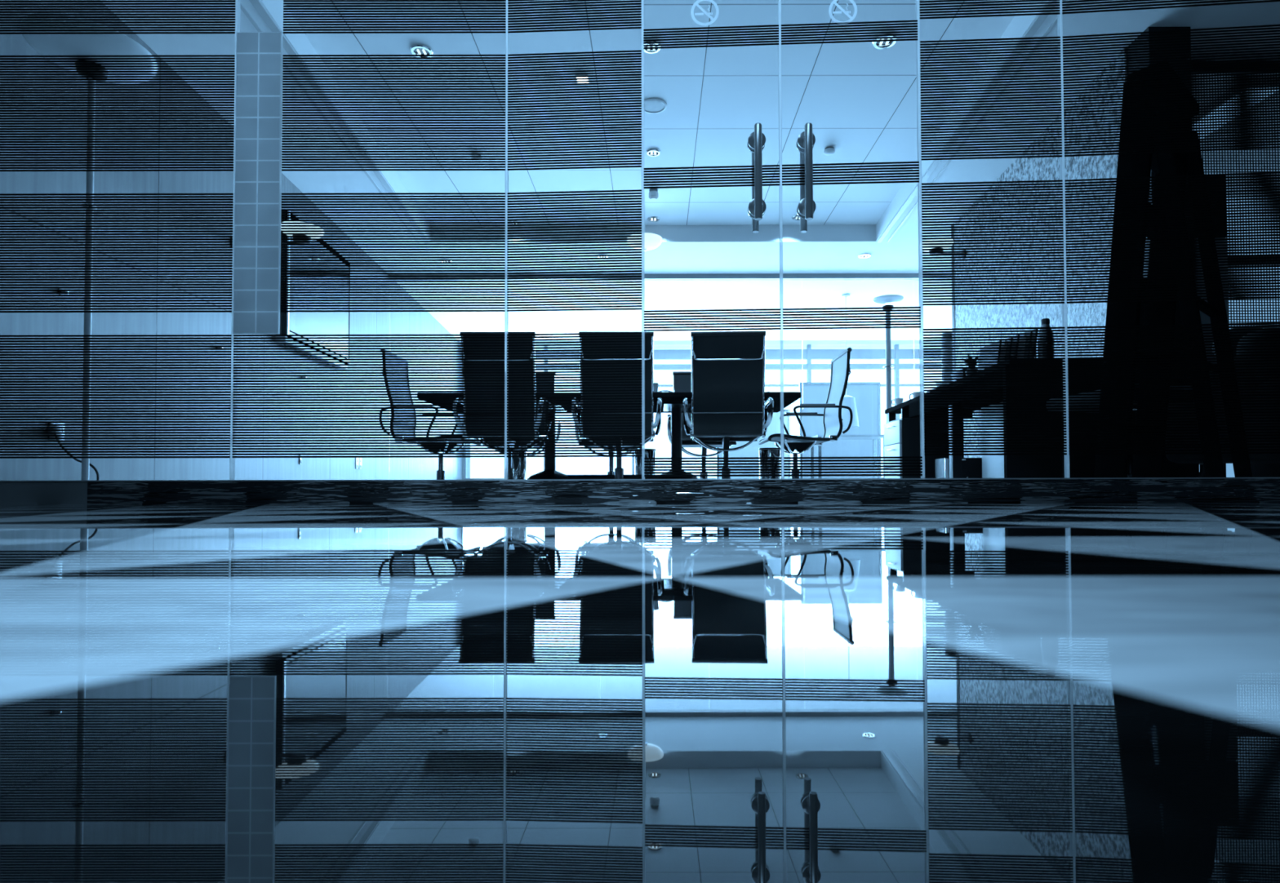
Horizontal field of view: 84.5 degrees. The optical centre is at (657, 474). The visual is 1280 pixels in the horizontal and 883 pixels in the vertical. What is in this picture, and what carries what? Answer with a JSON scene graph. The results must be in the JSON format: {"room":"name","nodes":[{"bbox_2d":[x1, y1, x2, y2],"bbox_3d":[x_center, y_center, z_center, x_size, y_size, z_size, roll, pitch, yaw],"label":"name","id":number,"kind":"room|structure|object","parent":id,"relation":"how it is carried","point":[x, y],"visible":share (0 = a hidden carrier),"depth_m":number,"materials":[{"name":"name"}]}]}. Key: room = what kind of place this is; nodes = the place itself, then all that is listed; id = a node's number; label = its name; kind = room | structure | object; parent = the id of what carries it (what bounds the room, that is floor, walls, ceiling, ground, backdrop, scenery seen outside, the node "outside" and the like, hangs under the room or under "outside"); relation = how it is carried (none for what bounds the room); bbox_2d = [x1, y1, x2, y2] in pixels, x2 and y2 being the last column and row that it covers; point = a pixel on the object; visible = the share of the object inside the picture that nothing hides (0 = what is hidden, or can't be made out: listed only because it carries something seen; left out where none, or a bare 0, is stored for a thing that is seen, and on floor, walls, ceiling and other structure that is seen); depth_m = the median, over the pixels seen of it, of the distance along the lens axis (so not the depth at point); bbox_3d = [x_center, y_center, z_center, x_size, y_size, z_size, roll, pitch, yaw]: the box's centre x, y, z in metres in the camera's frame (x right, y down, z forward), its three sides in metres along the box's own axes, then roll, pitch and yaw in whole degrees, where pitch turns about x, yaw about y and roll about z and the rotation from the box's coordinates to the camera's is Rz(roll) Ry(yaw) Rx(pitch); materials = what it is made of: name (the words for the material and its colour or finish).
{"room":"office","nodes":[
{"label":"office","id":0,"kind":"room"},
{"bbox_2d":[0,0,470,480],"bbox_3d":[-3.115,-1.043,7.376,0.150,2.523,10.528,0,-1,-3],"label":"wall","id":1,"kind":"structure","parent":0,"point":[11,182],"depth_m":4.05,"materials":[{"name":"white paint"}]},
{"bbox_2d":[0,481,87,504],"bbox_3d":[-2.307,0.064,2.345,0.865,0.075,0.060,0,-1,0],"label":"trim","id":2,"kind":"structure","parent":1,"relation":"attached to","point":[11,492],"depth_m":2.31,"materials":[{"name":"black"}]},
{"bbox_2d":[47,422,64,439],"bbox_3d":[-2.772,-0.198,3.262,0.045,0.085,0.105,0,-1,-3],"label":"wall outlet","id":3,"kind":"object","parent":1,"relation":"attached to","point":[50,423],"visible":0.2,"depth_m":3.23,"materials":[{"name":"plastic"}]},
{"bbox_2d":[229,221,324,246],"bbox_3d":[-2.583,-1.600,4.788,0.607,0.137,0.276,0,-1,0],"label":"sconce","id":4,"kind":"object","parent":1,"relation":"attached to","point":[285,221],"visible":0.22,"depth_m":4.73,"materials":[{"name":"white"}]},
{"bbox_2d":[275,336,347,369],"bbox_3d":[-2.921,-1.008,6.012,0.075,0.070,1.252,0,-1,-3],"label":"bar","id":5,"kind":"object","parent":1,"relation":"attached to","point":[276,336],"visible":0.31,"depth_m":5.88,"materials":[{"name":"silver metal"}]},
{"bbox_2d":[279,208,351,364],"bbox_3d":[-2.911,-1.536,6.030,0.097,0.965,1.282,0,-1,-3],"label":"wall screen","id":6,"kind":"object","parent":1,"relation":"attached to","point":[293,322],"visible":0.29,"depth_m":5.90,"materials":[{"name":"black paint"}]},
{"bbox_2d":[355,457,361,469],"bbox_3d":[-3.019,-0.107,7.119,0.010,0.115,0.160,0,-1,-4],"label":"wall outlet","id":7,"kind":"object","parent":1,"relation":"attached to","point":[357,460],"visible":0.93,"depth_m":7.11,"materials":[{"name":"white plastic"}]},
{"bbox_2d":[388,273,951,281],"bbox_3d":[1.256,-2.270,8.124,8.679,0.055,0.100,0,-1,0],"label":"trim","id":8,"kind":"structure","parent":1,"relation":"attached to","point":[715,277],"depth_m":8.07,"materials":[{"name":"grey metal"}]},
{"bbox_2d":[462,344,942,479],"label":"window","id":9,"kind":"structure","parent":1,"relation":"in","point":[808,353],"depth_m":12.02,"materials":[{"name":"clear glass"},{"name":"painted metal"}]},
{"bbox_2d":[0,502,1279,882],"bbox_3d":[0.000,0.049,-0.834,14.000,0.050,6.335,0,-1,0],"label":"floor","id":10,"kind":"structure","parent":0,"point":[852,692],"depth_m":0.15,"materials":[{"name":"tile"}]},
{"bbox_2d":[87,478,1279,504],"bbox_3d":[0.425,0.057,2.271,4.605,0.075,0.123,0,-1,3],"label":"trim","id":11,"kind":"structure","parent":10,"relation":"on","point":[1228,490],"depth_m":2.29,"materials":[{"name":"black dark veined marble"}]},
{"bbox_2d":[0,477,1279,481],"bbox_3d":[-0.007,0.018,2.284,5.470,0.004,0.150,0,-1,2],"label":"trim","id":12,"kind":"structure","parent":11,"relation":"on","point":[1087,477],"depth_m":2.29,"materials":[{"name":"grey laminate"}]},
{"bbox_2d":[0,0,239,479],"bbox_3d":[-2.071,-1.199,2.364,1.325,2.442,0.014,0,-1,0],"label":"glass panel","id":13,"kind":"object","parent":12,"relation":"on","point":[237,12],"depth_m":2.35,"materials":[{"name":"clear glass"}]},
{"bbox_2d":[231,0,509,479],"bbox_3d":[-0.955,-1.201,2.364,0.910,2.442,0.014,0,-1,0],"label":"glass panel","id":14,"kind":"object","parent":12,"relation":"on","point":[505,64],"depth_m":2.35,"materials":[{"name":"clear glass"}]},
{"bbox_2d":[232,31,283,334],"bbox_3d":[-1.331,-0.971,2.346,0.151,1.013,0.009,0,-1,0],"label":"column","id":15,"kind":"structure","parent":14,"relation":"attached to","point":[259,55],"depth_m":2.34,"materials":[{"name":"tile"}]},
{"bbox_2d":[506,0,644,479],"bbox_3d":[-0.272,-1.203,2.352,0.458,2.442,0.014,0,-1,3],"label":"window","id":16,"kind":"structure","parent":12,"relation":"on","point":[641,62],"depth_m":2.34,"materials":[{"name":"clear glass"}]},
{"bbox_2d":[643,0,784,479],"bbox_3d":[0.182,-1.204,2.321,0.455,2.442,0.134,0,-1,0],"label":"door","id":17,"kind":"structure","parent":12,"relation":"on","point":[757,207],"depth_m":2.31,"materials":[{"name":"clear glass"}]},
{"bbox_2d":[781,0,924,478],"bbox_3d":[0.634,-1.206,2.313,0.451,2.442,0.134,0,-1,0],"label":"door","id":18,"kind":"structure","parent":12,"relation":"on","point":[806,206],"depth_m":2.29,"materials":[{"name":"clear glass"}]},
{"bbox_2d":[919,0,1069,478],"bbox_3d":[1.084,-1.207,2.287,0.454,2.442,0.014,0,-1,3],"label":"window","id":19,"kind":"structure","parent":12,"relation":"on","point":[1060,15],"depth_m":2.27,"materials":[{"name":"clear glass"}]},
{"bbox_2d":[1062,0,1279,454],"bbox_3d":[2.014,-1.211,2.214,1.413,2.442,0.014,0,-1,5],"label":"glass panel","id":20,"kind":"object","parent":12,"relation":"on","point":[1078,1],"depth_m":2.23,"materials":[{"name":"clear glass"}]},
{"bbox_2d":[282,0,1024,225],"bbox_3d":[-0.040,-2.547,4.850,4.450,0.020,4.380,0,-1,0],"label":"ceiling","id":21,"kind":"structure","parent":0,"point":[859,100],"depth_m":4.76,"materials":[{"name":"tile"}]},
{"bbox_2d":[409,44,433,57],"bbox_3d":[-1.419,-2.547,4.239,0.132,0.027,0.132,0,-1,0],"label":"recessed light","id":22,"kind":"object","parent":21,"relation":"in","point":[415,49],"visible":0.81,"depth_m":4.22,"materials":[{"name":"silver metal"}]},
{"bbox_2d":[471,155,482,160],"bbox_3d":[-1.428,-2.498,5.569,0.084,0.040,0.084,0,-1,0],"label":"smoke detector","id":23,"kind":"object","parent":21,"relation":"attached to","point":[472,155],"visible":0.3,"depth_m":5.55,"materials":[{"name":"white plastic"}]},
{"bbox_2d":[575,74,589,83],"bbox_3d":[-0.479,-2.537,4.516,0.080,0.015,0.080,0,-1,0],"label":"recessed light","id":24,"kind":"object","parent":21,"relation":"in","point":[583,74],"visible":0.32,"depth_m":4.52,"materials":[{"name":"white paint"}]},
{"bbox_2d":[577,77,588,83],"bbox_3d":[-0.479,-2.531,4.516,0.068,0.003,0.068,0,-1,0],"label":"diffuser","id":25,"kind":"object","parent":24,"relation":"attached to","point":[577,77],"depth_m":4.52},
{"bbox_2d":[626,196,662,251],"bbox_3d":[-0.114,-2.256,6.353,0.320,0.493,0.320,0,-1,0],"label":"pendant light","id":26,"kind":"object","parent":21,"relation":"hanging from","point":[651,241],"visible":0.64,"depth_m":6.27,"materials":[{"name":"white"}]},
{"bbox_2d":[644,40,660,53],"bbox_3d":[-0.035,-2.551,4.197,0.120,0.026,0.120,0,-1,0],"label":"recessed light","id":27,"kind":"object","parent":21,"relation":"in","point":[646,51],"visible":0.37,"depth_m":4.22,"materials":[{"name":"silver metal"}]},
{"bbox_2d":[640,97,666,113],"bbox_3d":[-0.027,-2.533,4.846,0.188,0.010,0.188,0,-1,0],"label":"ceiling speaker","id":28,"kind":"object","parent":21,"relation":"attached to","point":[651,105],"visible":0.82,"depth_m":4.84,"materials":[{"name":"white paint"}]},
{"bbox_2d":[644,100,663,111],"bbox_3d":[-0.027,-2.531,4.846,0.152,0.002,0.152,0,-1,0],"label":"grille","id":29,"kind":"object","parent":28,"relation":"attached to","point":[649,105],"depth_m":4.84,"materials":[{"name":"white plastic"}]},
{"bbox_2d":[648,188,658,200],"bbox_3d":[-0.033,-2.464,6.208,0.088,0.085,0.088,0,-1,0],"label":"smoke detector","id":30,"kind":"object","parent":21,"relation":"attached to","point":[653,193],"visible":0.99,"depth_m":6.18,"materials":[{"name":"white plastic"}]},
{"bbox_2d":[646,148,660,156],"bbox_3d":[-0.030,-2.521,5.514,0.110,0.026,0.110,0,-1,0],"label":"recessed light","id":31,"kind":"object","parent":21,"relation":"in","point":[652,152],"visible":1,"depth_m":5.50,"materials":[{"name":"silver metal"}]},
{"bbox_2d":[647,216,659,222],"bbox_3d":[-0.036,-2.490,6.864,0.124,0.026,0.124,0,-1,0],"label":"recessed light","id":32,"kind":"object","parent":21,"relation":"in","point":[651,219],"visible":1,"depth_m":6.86,"materials":[{"name":"silver metal"}]},
{"bbox_2d":[791,214,799,220],"bbox_3d":[1.368,-2.494,6.833,0.124,0.026,0.124,0,-1,0],"label":"recessed light","id":33,"kind":"object","parent":21,"relation":"in","point":[795,217],"visible":0.57,"depth_m":6.83,"materials":[{"name":"silver metal"}]},
{"bbox_2d":[823,146,835,155],"bbox_3d":[1.337,-2.506,5.467,0.084,0.040,0.084,0,-1,0],"label":"smoke detector","id":34,"kind":"object","parent":21,"relation":"attached to","point":[828,150],"visible":1,"depth_m":5.44,"materials":[{"name":"white plastic"}]},
{"bbox_2d":[872,33,897,48],"bbox_3d":[1.341,-2.555,4.151,0.140,0.027,0.140,0,-1,0],"label":"recessed light","id":35,"kind":"object","parent":21,"relation":"in","point":[879,45],"visible":0.66,"depth_m":4.17,"materials":[{"name":"silver metal"}]},
{"bbox_2d":[100,0,1279,350],"bbox_3d":[1.095,-2.445,7.533,9.400,0.270,10.850,0,-1,0],"label":"ceiling","id":36,"kind":"structure","parent":0,"point":[683,249],"depth_m":7.04,"materials":[{"name":"white paint"}]},
{"bbox_2d":[240,0,430,243],"bbox_3d":[-2.169,-2.361,4.846,0.122,0.014,4.399,0,-1,-4],"label":"trim","id":37,"kind":"structure","parent":36,"relation":"attached to","point":[258,6],"depth_m":4.24,"materials":[{"name":"grey laminate"}]},
{"bbox_2d":[841,293,858,428],"bbox_3d":[2.400,-1.437,8.935,0.300,1.687,0.300,0,-1,0],"label":"pendant","id":38,"kind":"object","parent":36,"relation":"hanging from","point":[848,401],"visible":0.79,"depth_m":8.82,"materials":[{"name":"metal"}]},
{"bbox_2d":[857,253,871,257],"bbox_3d":[2.193,-2.313,7.448,0.130,0.027,0.130,0,-1,0],"label":"recessed light","id":39,"kind":"object","parent":36,"relation":"in","point":[864,255],"visible":1,"depth_m":7.43,"materials":[{"name":"silver metal"}]},
{"bbox_2d":[876,0,1074,242],"bbox_3d":[2.124,-2.370,4.846,0.122,0.014,4.393,0,-1,3],"label":"trim","id":40,"kind":"structure","parent":36,"relation":"attached to","point":[1040,19],"depth_m":4.93,"materials":[{"name":"grey laminate"}]},
{"bbox_2d":[1192,89,1237,141],"bbox_3d":[3.631,-2.355,4.591,0.309,0.056,0.621,0,-1,0],"label":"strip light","id":41,"kind":"object","parent":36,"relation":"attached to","point":[1228,106],"depth_m":4.60,"materials":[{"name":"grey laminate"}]},
{"bbox_2d":[1191,60,1279,328],"bbox_3d":[4.197,-1.342,4.052,2.560,2.098,0.070,0,-1,0],"label":"roller blind","id":42,"kind":"object","parent":36,"relation":"hanging from","point":[1258,149],"visible":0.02,"depth_m":4.06,"materials":[{"name":"grey fabric"}]},
{"bbox_2d":[1248,79,1279,99],"bbox_3d":[3.672,-2.362,4.275,0.226,0.056,0.210,0,-1,0],"label":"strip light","id":43,"kind":"object","parent":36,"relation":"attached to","point":[1263,79],"depth_m":4.27,"materials":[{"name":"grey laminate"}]},
{"bbox_2d":[954,48,1126,457],"bbox_3d":[2.776,-1.105,5.227,0.160,2.523,2.612,0,-1,3],"label":"wall","id":44,"kind":"structure","parent":0,"point":[1101,166],"depth_m":4.85,"materials":[{"name":"grey paint"}]},
{"bbox_2d":[922,239,966,258],"bbox_3d":[2.550,-1.995,6.297,0.398,0.140,0.290,0,-1,0],"label":"sconce","id":45,"kind":"object","parent":44,"relation":"attached to","point":[937,239],"visible":0.28,"depth_m":6.24,"materials":[{"name":"white"}]},
{"bbox_2d":[951,222,955,369],"bbox_3d":[2.844,-1.075,6.556,0.167,2.523,0.060,0,-1,0],"label":"trim","id":46,"kind":"structure","parent":44,"relation":"attached to","point":[953,306],"depth_m":6.56,"materials":[{"name":"paint"}]},
{"bbox_2d":[1126,26,1199,477],"bbox_3d":[2.750,-1.137,3.837,0.225,2.523,0.180,0,-1,0],"label":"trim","id":47,"kind":"structure","parent":44,"relation":"attached to","point":[1171,469],"depth_m":3.77,"materials":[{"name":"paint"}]},
{"bbox_2d":[1199,197,1279,477],"bbox_3d":[4.263,-1.087,5.941,2.630,2.513,0.030,0,-1,0],"label":"window","id":48,"kind":"structure","parent":44,"relation":"in","point":[1229,468],"depth_m":5.94,"materials":[{"name":"glass"}]},
{"bbox_3d":[1.101,0.240,7.619,9.400,0.050,10.555,0,-1,0],"label":"floor","id":49,"kind":"structure","parent":0,"visible":0},
{"bbox_2d":[19,13,157,480],"bbox_3d":[-2.449,-0.830,2.960,0.630,1.891,0.530,0,-1,0],"label":"floor lamp","id":50,"kind":"object","parent":49,"relation":"on","point":[44,44],"depth_m":2.89,"materials":[{"name":"metal"}]},
{"bbox_2d":[81,203,97,209],"bbox_3d":[-2.359,-1.108,2.926,0.050,0.018,0.050,0,-1,0],"label":"switch","id":51,"kind":"object","parent":50,"relation":"attached to","point":[84,203],"depth_m":2.91,"materials":[{"name":"silver metal"}]},
{"bbox_2d":[378,349,480,479],"bbox_3d":[-1.768,-0.384,5.540,0.641,1.115,0.618,0,-1,0],"label":"office chair","id":52,"kind":"object","parent":49,"relation":"on","point":[441,473],"visible":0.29,"depth_m":5.50,"materials":[{"name":"grey fabric"}]},
{"bbox_2d":[453,331,552,479],"bbox_3d":[-1.076,-0.397,5.043,0.618,1.115,0.641,0,-1,0],"label":"office chair","id":53,"kind":"object","parent":49,"relation":"on","point":[510,471],"visible":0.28,"depth_m":4.80,"materials":[{"name":"black fabric"}]},
{"bbox_2d":[511,452,527,479],"bbox_3d":[-1.124,-0.011,5.622,0.176,0.370,0.176,0,-1,0],"label":"bin","id":54,"kind":"object","parent":49,"relation":"on","point":[519,464],"visible":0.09,"depth_m":5.55,"materials":[{"name":"silver metal"}]},
{"bbox_2d":[487,373,560,455],"bbox_3d":[-1.171,-0.373,6.058,0.618,1.115,0.641,0,-1,0],"label":"office chair","id":55,"kind":"object","parent":49,"relation":"on","point":[535,373],"visible":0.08,"depth_m":6.33,"materials":[{"name":"metal"}]},
{"bbox_2d":[574,424,639,475],"bbox_3d":[-0.391,-0.375,6.058,0.618,1.115,0.641,0,-1,0],"label":"office chair","id":56,"kind":"object","parent":49,"relation":"on","point":[611,472],"visible":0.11,"depth_m":5.96,"materials":[{"name":"metal"}]},
{"bbox_2d":[417,391,800,479],"bbox_3d":[-0.340,-0.200,5.456,2.720,0.737,0.960,0,-1,0],"label":"conference table","id":57,"kind":"object","parent":49,"relation":"on","point":[672,402],"visible":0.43,"depth_m":5.40,"materials":[{"name":"brown wood"}]},
{"bbox_2d":[653,382,658,392],"bbox_3d":[-0.021,-0.618,5.115,0.062,0.084,0.062,0,-1,0],"label":"paper cup","id":58,"kind":"object","parent":57,"relation":"on","point":[655,384],"visible":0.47,"depth_m":5.09,"materials":[{"name":"white paper"}]},
{"bbox_2d":[657,390,673,392],"bbox_3d":[0.059,-0.598,5.265,0.170,0.050,0.169,0,-1,0],"label":"phone","id":59,"kind":"object","parent":57,"relation":"on","point":[661,391],"visible":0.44,"depth_m":5.21,"materials":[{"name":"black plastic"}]},
{"bbox_2d":[571,331,662,479],"bbox_3d":[-0.277,-0.398,5.043,0.618,1.115,0.641,0,-1,-1],"label":"office chair","id":60,"kind":"object","parent":49,"relation":"on","point":[650,425],"visible":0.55,"depth_m":4.80,"materials":[{"name":"leather"}]},
{"bbox_2d":[635,448,656,475],"bbox_3d":[-0.097,-0.013,5.622,0.176,0.370,0.176,0,-1,0],"label":"bin","id":61,"kind":"object","parent":49,"relation":"on","point":[649,453],"visible":0.34,"depth_m":5.56,"materials":[{"name":"silver metal"}]},
{"bbox_2d":[666,371,737,479],"bbox_3d":[0.394,-0.376,6.058,0.618,1.115,0.641,0,-1,0],"label":"office chair","id":62,"kind":"object","parent":49,"relation":"on","point":[682,380],"visible":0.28,"depth_m":6.08,"materials":[{"name":"metal"}]},
{"bbox_2d":[682,330,773,479],"bbox_3d":[0.493,-0.400,5.043,0.618,1.115,0.641,0,-1,2],"label":"office chair","id":63,"kind":"object","parent":49,"relation":"on","point":[728,405],"visible":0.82,"depth_m":4.80,"materials":[{"name":"leather"}]},
{"bbox_2d":[716,408,791,479],"bbox_3d":[1.422,-0.339,10.410,1.087,1.234,0.050,0,-1,0],"label":"wall","id":64,"kind":"structure","parent":49,"relation":"on","point":[752,450],"depth_m":10.40,"materials":[{"name":"paint"}]},
{"bbox_2d":[758,448,780,479],"bbox_3d":[0.885,-0.017,5.532,0.176,0.370,0.176,0,-1,0],"label":"bin","id":65,"kind":"object","parent":49,"relation":"on","point":[763,452],"visible":0.41,"depth_m":5.46,"materials":[{"name":"silver metal"}]},
{"bbox_2d":[758,347,853,479],"bbox_3d":[1.152,-0.390,5.540,0.641,1.115,0.618,0,-1,0],"label":"office chair","id":66,"kind":"object","parent":49,"relation":"on","point":[840,365],"visible":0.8,"depth_m":5.47,"materials":[{"name":"metal"}]},
{"bbox_2d":[799,382,880,479],"bbox_3d":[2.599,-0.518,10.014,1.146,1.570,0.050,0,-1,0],"label":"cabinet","id":67,"kind":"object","parent":49,"relation":"on","point":[867,396],"depth_m":10.00,"materials":[{"name":"paint"}]},
{"bbox_2d":[809,435,886,478],"bbox_3d":[2.492,-0.123,9.205,0.900,0.742,0.500,0,-1,0],"label":"desk","id":68,"kind":"object","parent":49,"relation":"on","point":[873,437],"visible":0.37,"depth_m":9.16,"materials":[{"name":"grey laminate"}]},
{"bbox_2d":[872,294,903,408],"bbox_3d":[2.341,-0.789,7.120,0.300,1.981,0.300,0,-1,0],"label":"floor lamp","id":69,"kind":"object","parent":49,"relation":"on","point":[888,300],"visible":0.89,"depth_m":7.10,"materials":[{"name":"metal"}]},
{"bbox_2d":[883,365,893,368],"bbox_3d":[2.341,-1.082,7.127,0.104,0.018,0.104,0,-1,0],"label":"switch","id":70,"kind":"object","parent":69,"relation":"attached to","point":[886,366],"depth_m":7.10,"materials":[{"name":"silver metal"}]},
{"bbox_2d":[884,417,949,478],"bbox_3d":[2.122,-0.133,5.705,0.496,0.605,0.400,0,-1,0],"label":"drawer pedestal","id":71,"kind":"object","parent":49,"relation":"on","point":[901,436],"visible":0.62,"depth_m":5.51,"materials":[{"name":"paint"}]},
{"bbox_2d":[941,333,952,381],"bbox_3d":[2.905,-0.599,6.965,0.166,1.591,0.166,0,-1,0],"label":"column","id":72,"kind":"structure","parent":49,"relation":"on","point":[943,333],"depth_m":6.92,"materials":[{"name":"laminate"}]},
{"bbox_2d":[935,457,982,478],"bbox_3d":[2.226,0.016,5.117,0.348,0.260,0.208,0,-1,0],"label":"bin","id":73,"kind":"object","parent":49,"relation":"on","point":[971,468],"visible":0.31,"depth_m":5.02,"materials":[{"name":"metal"}]},
{"bbox_2d":[981,402,1004,478],"bbox_3d":[2.380,-0.173,4.556,0.360,0.570,0.437,0,-1,0],"label":"file cabinet","id":74,"kind":"object","parent":49,"relation":"on","point":[993,466],"visible":0.02,"depth_m":4.61,"materials":[{"name":"white metal"}]},
{"bbox_2d":[884,359,1135,478],"bbox_3d":[2.274,-0.218,4.947,0.726,0.740,2.433,0,-1,3],"label":"desk","id":75,"kind":"object","parent":49,"relation":"on","point":[1081,466],"visible":0.41,"depth_m":3.75,"materials":[{"name":"brown wood"}]},
{"bbox_2d":[891,398,903,407],"bbox_3d":[2.048,-0.603,5.975,0.122,0.075,0.120,0,-1,0],"label":"mug","id":76,"kind":"object","parent":75,"relation":"on","point":[897,401],"visible":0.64,"depth_m":5.95,"materials":[{"name":"white ceramic"}]},
{"bbox_2d":[909,391,924,399],"bbox_3d":[2.128,-0.618,5.736,0.152,0.094,0.150,0,-1,0],"label":"mug","id":77,"kind":"object","parent":75,"relation":"on","point":[914,394],"visible":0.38,"depth_m":5.71,"materials":[{"name":"white ceramic"}]},
{"bbox_2d":[951,368,968,381],"bbox_3d":[2.153,-0.649,4.823,0.206,0.115,0.166,0,-1,-4],"label":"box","id":78,"kind":"object","parent":75,"relation":"on","point":[962,369],"visible":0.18,"depth_m":4.79,"materials":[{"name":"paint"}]},
{"bbox_2d":[962,355,978,375],"bbox_3d":[2.022,-0.678,4.506,0.117,0.160,0.210,-1,-2,32],"label":"plant","id":79,"kind":"object","parent":75,"relation":"on","point":[967,355],"visible":0.36,"depth_m":4.49,"materials":[{"name":"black plant"}]},
{"bbox_2d":[977,328,1038,372],"bbox_3d":[2.083,-0.722,4.171,0.279,0.232,0.339,0,-1,-3],"label":"rack","id":80,"kind":"object","parent":75,"relation":"on","point":[1034,329],"visible":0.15,"depth_m":4.08,"materials":[{"name":"black plastic"}]},
{"bbox_2d":[1026,342,1036,358],"bbox_3d":[2.179,-0.686,4.055,0.098,0.134,0.098,0,-1,-3],"label":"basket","id":81,"kind":"object","parent":80,"relation":"on","point":[1027,343],"depth_m":4.05,"materials":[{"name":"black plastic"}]},
{"bbox_2d":[1037,318,1054,358],"bbox_3d":[2.172,-0.740,3.938,0.084,0.256,0.084,0,-1,0],"label":"bottle","id":82,"kind":"object","parent":75,"relation":"on","point":[1045,322],"visible":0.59,"depth_m":3.92,"materials":[{"name":"glass"}]},
{"bbox_2d":[1093,62,1252,477],"bbox_3d":[2.031,-0.713,2.779,0.530,1.639,0.426,1,-2,-41],"label":"step ladder","id":83,"kind":"object","parent":49,"relation":"on","point":[1162,164],"visible":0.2,"depth_m":2.71,"materials":[{"name":"black metal"}]},
{"bbox_2d":[1194,175,1228,477],"bbox_3d":[2.971,-0.743,3.868,0.185,1.736,0.220,0,-1,0],"label":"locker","id":84,"kind":"object","parent":49,"relation":"on","point":[1205,319],"visible":0.15,"depth_m":3.77,"materials":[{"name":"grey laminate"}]},
{"bbox_3d":[2.929,-0.275,3.237,0.820,0.785,0.680,0,-1,0],"label":"armchair","id":85,"kind":"object","parent":49,"relation":"on","visible":0},
{"bbox_2d":[1212,327,1260,357],"bbox_3d":[2.649,-0.580,3.184,0.220,0.176,0.220,0,-1,0],"label":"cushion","id":86,"kind":"object","parent":85,"relation":"on","point":[1252,327],"depth_m":3.12,"materials":[{"name":"fabric"}]},
{"bbox_3d":[5.673,-1.059,7.476,0.150,2.523,10.900,0,-1,0],"label":"wall","id":87,"kind":"structure","parent":0,"visible":0},
{"bbox_2d":[1227,255,1279,266],"bbox_3d":[4.261,-1.745,5.771,2.630,0.078,0.060,0,-1,0],"label":"trim","id":88,"kind":"structure","parent":87,"relation":"attached to","point":[1278,255],"depth_m":5.74,"materials":[{"name":"paint"}]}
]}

